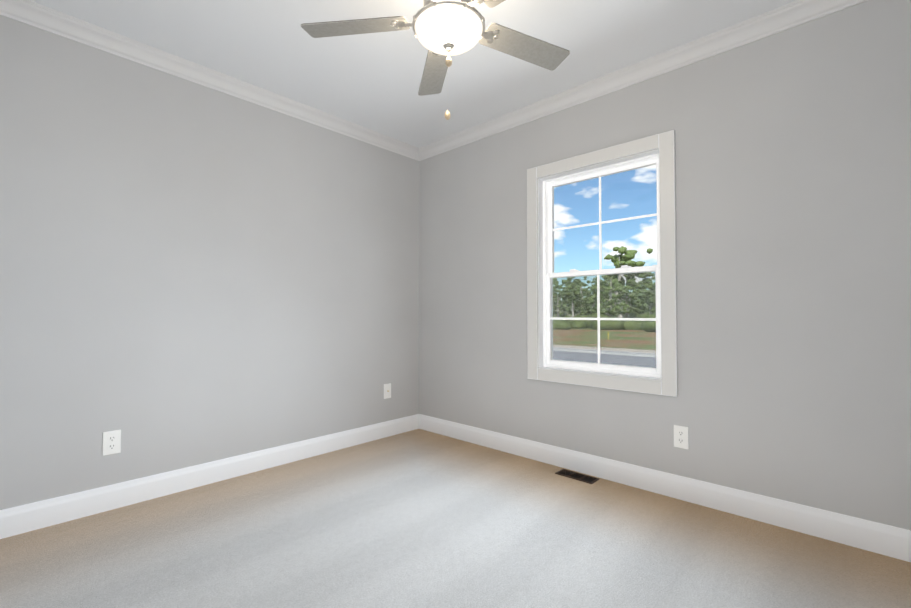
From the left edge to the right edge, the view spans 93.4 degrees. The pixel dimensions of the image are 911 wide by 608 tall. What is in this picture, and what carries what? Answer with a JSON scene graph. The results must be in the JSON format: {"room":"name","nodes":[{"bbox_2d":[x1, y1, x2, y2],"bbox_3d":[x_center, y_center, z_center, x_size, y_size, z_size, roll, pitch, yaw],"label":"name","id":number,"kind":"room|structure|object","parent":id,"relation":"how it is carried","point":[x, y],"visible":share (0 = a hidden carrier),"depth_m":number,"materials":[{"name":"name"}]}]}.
{"room":"empty bedroom","nodes":[
{"label":"empty bedroom","id":0,"kind":"room"},
{"bbox_2d":[0,15,418,509],"bbox_3d":[-1.509,-0.170,3.147,0.160,2.740,3.520,-1,-2,43],"label":"wall","id":1,"kind":"structure","parent":0,"point":[192,273],"depth_m":2.74,"materials":[{"name":"grey paint"}]},
{"bbox_2d":[103,430,120,455],"bbox_3d":[-1.990,0.803,2.486,0.008,0.135,0.083,-1,-2,43],"label":"electrical outlet","id":2,"kind":"object","parent":1,"relation":"attached to","point":[111,442],"visible":1,"depth_m":2.48,"materials":[{"name":"white plastic"}]},
{"bbox_2d":[0,0,419,159],"bbox_3d":[-1.427,-1.498,3.085,0.084,0.088,3.000,-1,-2,43],"label":"crown molding","id":3,"kind":"structure","parent":1,"relation":"attached to","point":[28,12],"depth_m":2.74,"materials":[{"name":"white paint"}]},
{"bbox_2d":[0,414,419,538],"bbox_3d":[-1.442,1.128,3.064,0.015,0.140,3.150,-1,-2,43],"label":"baseboard","id":4,"kind":"structure","parent":1,"relation":"attached to","point":[25,518],"depth_m":2.71,"materials":[{"name":"white wood"}]},
{"bbox_2d":[384,383,390,398],"bbox_3d":[-0.622,0.801,3.948,0.020,0.135,0.083,-1,-2,43],"label":"outlet","id":5,"kind":"object","parent":1,"relation":"attached to","point":[387,390],"visible":1,"depth_m":3.95,"materials":[{"name":"white plastic"}]},
{"bbox_2d":[30,0,796,147],"bbox_3d":[-0.024,-1.630,1.794,4.220,0.120,3.520,-1,-2,43],"label":"ceiling","id":6,"kind":"structure","parent":0,"point":[371,81],"depth_m":2.59,"materials":[{"name":"white paint"}]},
{"bbox_2d":[301,0,569,119],"bbox_3d":[0.004,-1.228,1.858,1.228,0.681,1.288,-1,-2,43],"label":"fan","id":7,"kind":"object","parent":6,"relation":"hanging from","point":[444,31],"visible":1,"depth_m":1.93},
{"bbox_2d":[0,429,910,607],"bbox_3d":[-0.024,1.220,1.733,4.220,0.100,3.520,-1,-2,43],"label":"floor","id":8,"kind":"structure","parent":0,"point":[418,518],"depth_m":2.07,"materials":[{"name":"carpet"}]},
{"bbox_2d":[555,469,598,483],"bbox_3d":[0.841,1.191,2.974,0.275,0.010,0.115,-1,-2,43],"label":"air vent register","id":9,"kind":"object","parent":8,"relation":"on","point":[577,476],"visible":1,"depth_m":2.97,"materials":[{"name":"brown metal"}]},
{"bbox_2d":[419,0,910,529],"bbox_3d":[1.121,-0.173,2.992,3.900,2.740,0.160,-1,-2,43],"label":"wall","id":10,"kind":"structure","parent":0,"point":[793,244],"depth_m":2.40,"materials":[{"name":"grey paint"}]},
{"bbox_2d":[527,130,677,396],"bbox_3d":[1.023,-0.247,3.079,1.080,1.650,0.189,-1,-2,43],"label":"window","id":11,"kind":"structure","parent":10,"relation":"in","point":[658,151],"depth_m":3.05,"materials":[{"name":"white"}]},
{"bbox_2d":[418,0,867,160],"bbox_3d":[1.038,-1.501,2.932,3.900,0.088,0.084,-1,-2,43],"label":"crown molding","id":12,"kind":"structure","parent":10,"relation":"attached to","point":[753,29],"depth_m":2.70,"materials":[{"name":"white paint"}]},
{"bbox_2d":[420,414,910,561],"bbox_3d":[1.062,1.125,2.901,3.900,0.140,0.015,-1,-2,43],"label":"baseboard","id":13,"kind":"structure","parent":10,"relation":"attached to","point":[880,538],"depth_m":2.50,"materials":[{"name":"white"}]},
{"bbox_2d":[674,425,688,448],"bbox_3d":[1.375,0.812,2.619,0.083,0.135,0.008,-1,-2,43],"label":"electrical outlet","id":14,"kind":"object","parent":10,"relation":"attached to","point":[680,436],"visible":1,"depth_m":2.62,"materials":[{"name":"white plastic"}]},
{"label":"outside","id":15,"kind":"structure","parent":0,"visible":0},
{"bbox_2d":[553,328,655,349],"bbox_3d":[31.232,4.135,111.443,700.000,0.300,700.000,-1,-2,43],"label":"ground","id":16,"kind":"structure","parent":15,"point":[632,334],"depth_m":26.90,"materials":[{"name":"green plant"}]},
{"bbox_2d":[553,345,655,367],"bbox_3d":[-29.373,2.513,46.422,500.000,0.140,10.200,-1,-2,43],"label":"road","id":17,"kind":"structure","parent":16,"relation":"on","point":[587,356],"depth_m":15.41,"materials":[{"name":"grey asphalt"}]},
{"bbox_2d":[553,246,655,331],"bbox_3d":[-8.496,0.339,153.154,202.799,14.758,139.089,-1,-2,43],"label":"vegetation","id":18,"kind":"object","parent":16,"relation":"on","point":[623,259],"depth_m":52.95,"materials":[{"name":"green plant"}]}
]}

